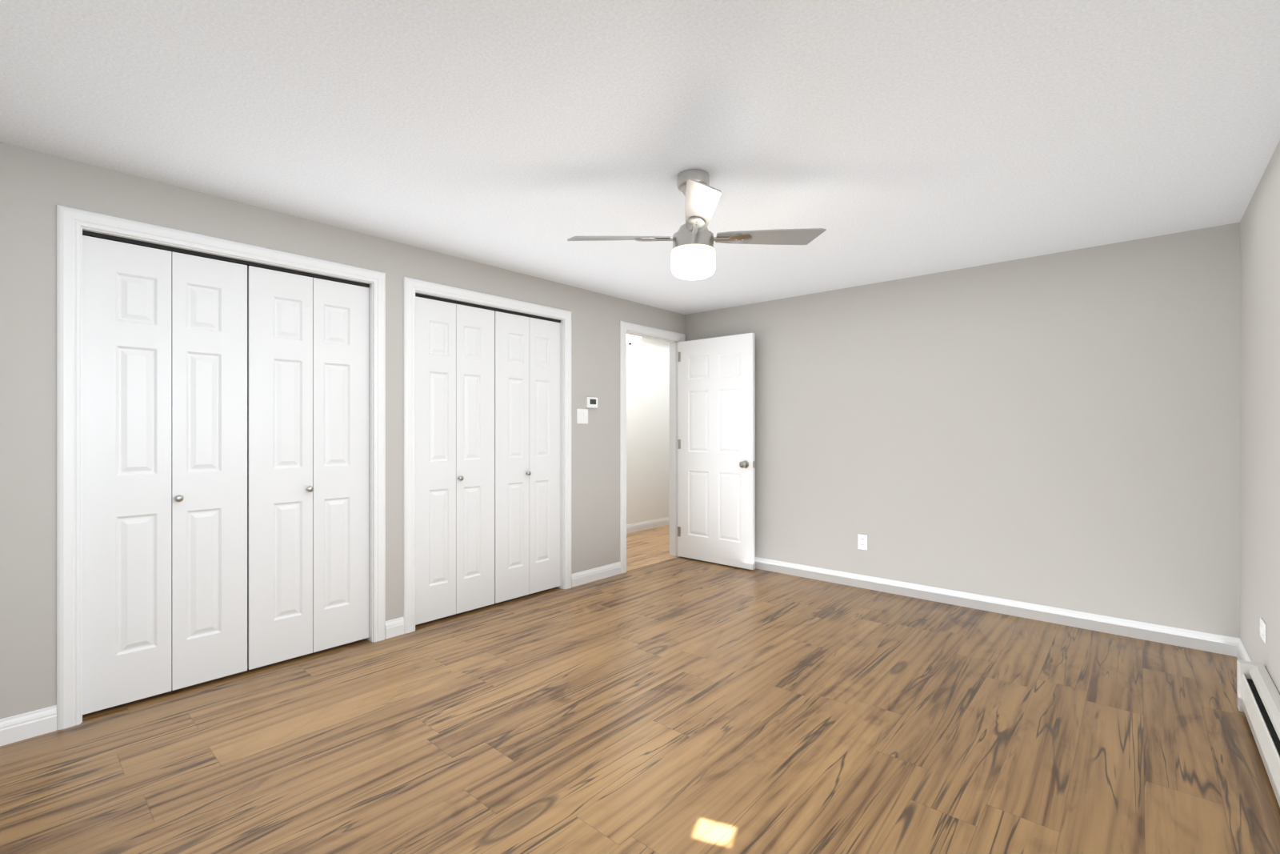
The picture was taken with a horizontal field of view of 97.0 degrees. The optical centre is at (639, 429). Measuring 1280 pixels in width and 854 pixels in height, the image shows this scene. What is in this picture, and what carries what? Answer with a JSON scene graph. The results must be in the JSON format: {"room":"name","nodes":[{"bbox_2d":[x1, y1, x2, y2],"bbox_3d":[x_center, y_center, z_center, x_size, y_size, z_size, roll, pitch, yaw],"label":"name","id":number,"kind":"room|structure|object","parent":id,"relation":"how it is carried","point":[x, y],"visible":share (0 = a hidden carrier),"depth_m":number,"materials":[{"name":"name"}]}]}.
{"room":"empty bedroom","nodes":[
{"label":"empty bedroom","id":0,"kind":"room"},
{"bbox_2d":[0,141,685,719],"bbox_3d":[-1.221,0.053,3.632,0.120,2.300,4.871,0,0,41],"label":"wall","id":1,"kind":"structure","parent":0,"point":[33,183],"depth_m":2.44,"materials":[{"name":"grey paint"}]},
{"bbox_2d":[0,704,56,745],"bbox_3d":[-2.520,1.154,2.060,0.012,0.098,0.555,0,0,41],"label":"baseboard","id":2,"kind":"structure","parent":1,"relation":"attached to","point":[15,728],"depth_m":2.21,"materials":[{"name":"white paint"}]},
{"bbox_2d":[82,235,171,714],"bbox_3d":[-2.232,0.185,2.470,0.030,2.000,0.290,0,0,41],"label":"door leaf","id":3,"kind":"structure","parent":1,"relation":"in","point":[126,287],"depth_m":2.45,"materials":[{"name":"white paint"}]},
{"bbox_2d":[171,251,247,690],"bbox_3d":[-2.027,0.185,2.677,0.063,2.000,0.287,0,0,41],"label":"door leaf","id":4,"kind":"structure","parent":1,"relation":"in","point":[209,296],"depth_m":2.67,"materials":[{"name":"white paint"}]},
{"bbox_2d":[56,204,385,729],"bbox_3d":[-1.944,0.151,2.801,0.136,2.104,1.319,0,0,41],"label":"door frame","id":5,"kind":"structure","parent":1,"relation":"attached to","point":[70,220],"depth_m":2.32,"materials":[{"name":"white paint"}]},
{"bbox_2d":[82,638,371,721],"bbox_3d":[-1.950,1.228,2.806,0.120,0.050,1.209,0,0,41],"label":"sill","id":6,"kind":"structure","parent":1,"relation":"attached to","point":[150,699],"depth_m":2.70,"materials":[{"name":"laminate"}]},
{"bbox_2d":[247,265,313,669],"bbox_3d":[-1.831,0.185,2.899,0.063,2.000,0.287,0,0,41],"label":"door leaf","id":7,"kind":"structure","parent":1,"relation":"in","point":[280,488],"depth_m":2.89,"materials":[{"name":"white paint"}]},
{"bbox_2d":[312,277,368,651],"bbox_3d":[-1.651,0.185,3.128,0.030,2.000,0.290,0,0,41],"label":"door leaf","id":8,"kind":"structure","parent":1,"relation":"in","point":[340,310],"depth_m":3.11,"materials":[{"name":"white paint"}]},
{"bbox_2d":[385,616,403,638],"bbox_3d":[-1.428,1.154,3.297,0.012,0.098,0.108,0,0,41],"label":"baseboard","id":9,"kind":"structure","parent":1,"relation":"attached to","point":[394,627],"depth_m":3.29,"materials":[{"name":"white paint"}]},
{"bbox_2d":[415,296,455,624],"bbox_3d":[-1.288,0.185,3.539,0.030,2.000,0.288,0,0,41],"label":"door leaf","id":10,"kind":"structure","parent":1,"relation":"in","point":[435,320],"depth_m":3.53,"materials":[{"name":"white paint"}]},
{"bbox_2d":[456,304,494,613],"bbox_3d":[-1.084,0.185,3.746,0.063,2.000,0.286,0,0,41],"label":"door leaf","id":11,"kind":"structure","parent":1,"relation":"in","point":[474,326],"depth_m":3.73,"materials":[{"name":"white paint"}]},
{"bbox_2d":[403,276,571,633],"bbox_3d":[-1.001,0.151,3.869,0.136,2.104,1.314,0,0,41],"label":"door frame","id":12,"kind":"structure","parent":1,"relation":"attached to","point":[410,285],"depth_m":3.53,"materials":[{"name":"white paint"}]},
{"bbox_2d":[415,586,562,629],"bbox_3d":[-1.007,1.228,3.874,0.120,0.050,1.204,0,0,41],"label":"sill","id":13,"kind":"structure","parent":1,"relation":"attached to","point":[440,620],"depth_m":3.80,"materials":[{"name":"laminate"}]},
{"bbox_2d":[494,311,531,603],"bbox_3d":[-0.889,0.185,3.966,0.063,2.000,0.286,0,0,41],"label":"door leaf","id":14,"kind":"structure","parent":1,"relation":"in","point":[512,473],"depth_m":3.96,"materials":[{"name":"white paint"}]},
{"bbox_2d":[529,317,560,593],"bbox_3d":[-0.710,0.185,4.195,0.030,2.000,0.288,0,0,41],"label":"door leaf","id":15,"kind":"structure","parent":1,"relation":"in","point":[545,335],"depth_m":4.18,"materials":[{"name":"white paint"}]},
{"bbox_2d":[576,408,587,423],"bbox_3d":[-0.446,-0.102,4.411,0.011,0.116,0.116,0,0,41],"label":"switch plate","id":16,"kind":"object","parent":1,"relation":"attached to","point":[582,414],"visible":1,"depth_m":4.41,"materials":[{"name":"white plastic"}]},
{"bbox_2d":[585,396,597,407],"bbox_3d":[-0.380,-0.213,4.476,0.024,0.084,0.114,0,0,41],"label":"thermostat","id":17,"kind":"object","parent":1,"relation":"attached to","point":[590,402],"visible":1,"depth_m":4.46,"materials":[{"name":"white plastic"}]},
{"bbox_2d":[571,561,620,587],"bbox_3d":[-0.343,1.154,4.528,0.012,0.098,0.545,0,0,41],"label":"baseboard","id":18,"kind":"structure","parent":1,"relation":"attached to","point":[590,575],"depth_m":4.51,"materials":[{"name":"white paint"}]},
{"bbox_2d":[620,320,685,573],"bbox_3d":[0.084,0.147,5.114,0.157,2.112,0.899,0,0,41],"label":"door frame","id":19,"kind":"structure","parent":1,"relation":"attached to","point":[624,326],"depth_m":5.18,"materials":[{"name":"white paint"}]},
{"bbox_2d":[677,332,754,569],"bbox_3d":[0.668,0.185,5.076,0.799,2.010,0.175,0,0,41],"label":"entry door","id":20,"kind":"structure","parent":19,"relation":"attached to","point":[716,439],"depth_m":5.04,"materials":[{"name":"white paint"}]},
{"bbox_2d":[626,554,679,571],"bbox_3d":[0.084,1.228,5.114,0.116,0.050,0.751,0,0,41],"label":"threshold","id":21,"kind":"structure","parent":1,"relation":"in","point":[668,557],"depth_m":5.13,"materials":[{"name":"brown wood"}]},
{"bbox_2d":[0,0,1279,342],"bbox_3d":[0.429,-1.147,3.555,5.097,0.100,6.940,0,0,41],"label":"ceiling","id":22,"kind":"structure","parent":0,"point":[924,137],"depth_m":1.98,"materials":[{"name":"white paint"}]},
{"bbox_2d":[626,334,641,344],"bbox_3d":[-0.105,-0.996,6.000,0.250,0.202,0.250,0,0,41],"label":"hall ceiling light","id":23,"kind":"object","parent":22,"relation":"attached to","point":[630,338],"visible":0.54,"depth_m":5.92,"materials":[{"name":"white metal"}]},
{"bbox_2d":[567,168,826,279],"bbox_3d":[0.231,-0.880,2.456,0.921,0.431,0.921,0,0,41],"label":"ceiling fan","id":24,"kind":"object","parent":22,"relation":"hanging from","point":[693,253],"depth_m":2.39,"materials":[{"name":"silver metal"}]},
{"bbox_2d":[0,556,1279,853],"bbox_3d":[0.234,1.228,2.428,3.657,0.050,4.751,0,0,41],"label":"floor","id":25,"kind":"structure","parent":0,"point":[679,705],"depth_m":2.18,"materials":[{"name":"brown wood"}]},
{"bbox_2d":[626,337,669,524],"bbox_3d":[-0.345,0.053,6.439,0.120,2.300,3.640,0,0,41],"label":"wall","id":26,"kind":"structure","parent":0,"point":[647,359],"depth_m":6.84,"materials":[{"name":"white paint"}]},
{"bbox_2d":[626,516,669,533],"bbox_3d":[-0.295,1.154,6.395,0.012,0.098,3.400,0,0,41],"label":"baseboard","id":27,"kind":"structure","parent":26,"relation":"attached to","point":[646,525],"depth_m":6.82,"materials":[{"name":"white paint"}]},
{"bbox_2d":[626,524,669,566],"bbox_3d":[0.105,1.228,6.042,1.080,0.050,3.400,0,0,41],"label":"floor","id":28,"kind":"structure","parent":0,"point":[649,544],"depth_m":5.92,"materials":[{"name":"laminate"}]},
{"bbox_2d":[685,222,1239,637],"bbox_3d":[1.846,0.053,4.254,3.897,2.300,0.120,0,0,41],"label":"wall","id":29,"kind":"structure","parent":0,"point":[1061,430],"depth_m":3.63,"materials":[{"name":"grey paint"}]},
{"bbox_2d":[857,533,867,549],"bbox_3d":[1.691,0.855,4.303,0.072,0.116,0.010,0,0,41],"label":"wall outlet","id":30,"kind":"object","parent":29,"relation":"attached to","point":[862,538],"visible":1,"depth_m":4.30,"materials":[{"name":"white plastic"}]},
{"bbox_2d":[754,556,1239,656],"bbox_3d":[1.802,1.154,4.204,3.657,0.098,0.012,0,0,41],"label":"baseboard","id":31,"kind":"structure","parent":29,"relation":"attached to","point":[1181,637],"depth_m":3.62,"materials":[{"name":"white paint"}]},
{"bbox_2d":[1240,140,1279,694],"bbox_3d":[1.611,0.053,1.133,0.120,2.300,4.871,0,0,41],"label":"wall","id":32,"kind":"structure","parent":0,"point":[1260,222],"depth_m":2.46,"materials":[{"name":"grey paint"}]},
{"bbox_2d":[1236,638,1251,661],"bbox_3d":[2.924,1.154,2.722,0.012,0.098,0.751,0,0,41],"label":"baseboard","id":33,"kind":"structure","parent":32,"relation":"attached to","point":[1242,654],"depth_m":2.89,"materials":[{"name":"white paint"}]},
{"bbox_2d":[1236,659,1279,806],"bbox_3d":[1.313,1.099,0.950,0.079,0.209,3.942,0,0,41],"label":"baseboard heater","id":34,"kind":"object","parent":32,"relation":"attached to","point":[1258,696],"visible":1,"depth_m":2.13,"materials":[{"name":"white metal"}]},
{"bbox_2d":[1259,617,1266,643],"bbox_3d":[2.657,0.856,2.417,0.009,0.080,0.116,0,0,41],"label":"wall outlet","id":35,"kind":"object","parent":32,"relation":"attached to","point":[1262,627],"visible":1,"depth_m":2.39,"materials":[{"name":"white plastic"}]}
]}

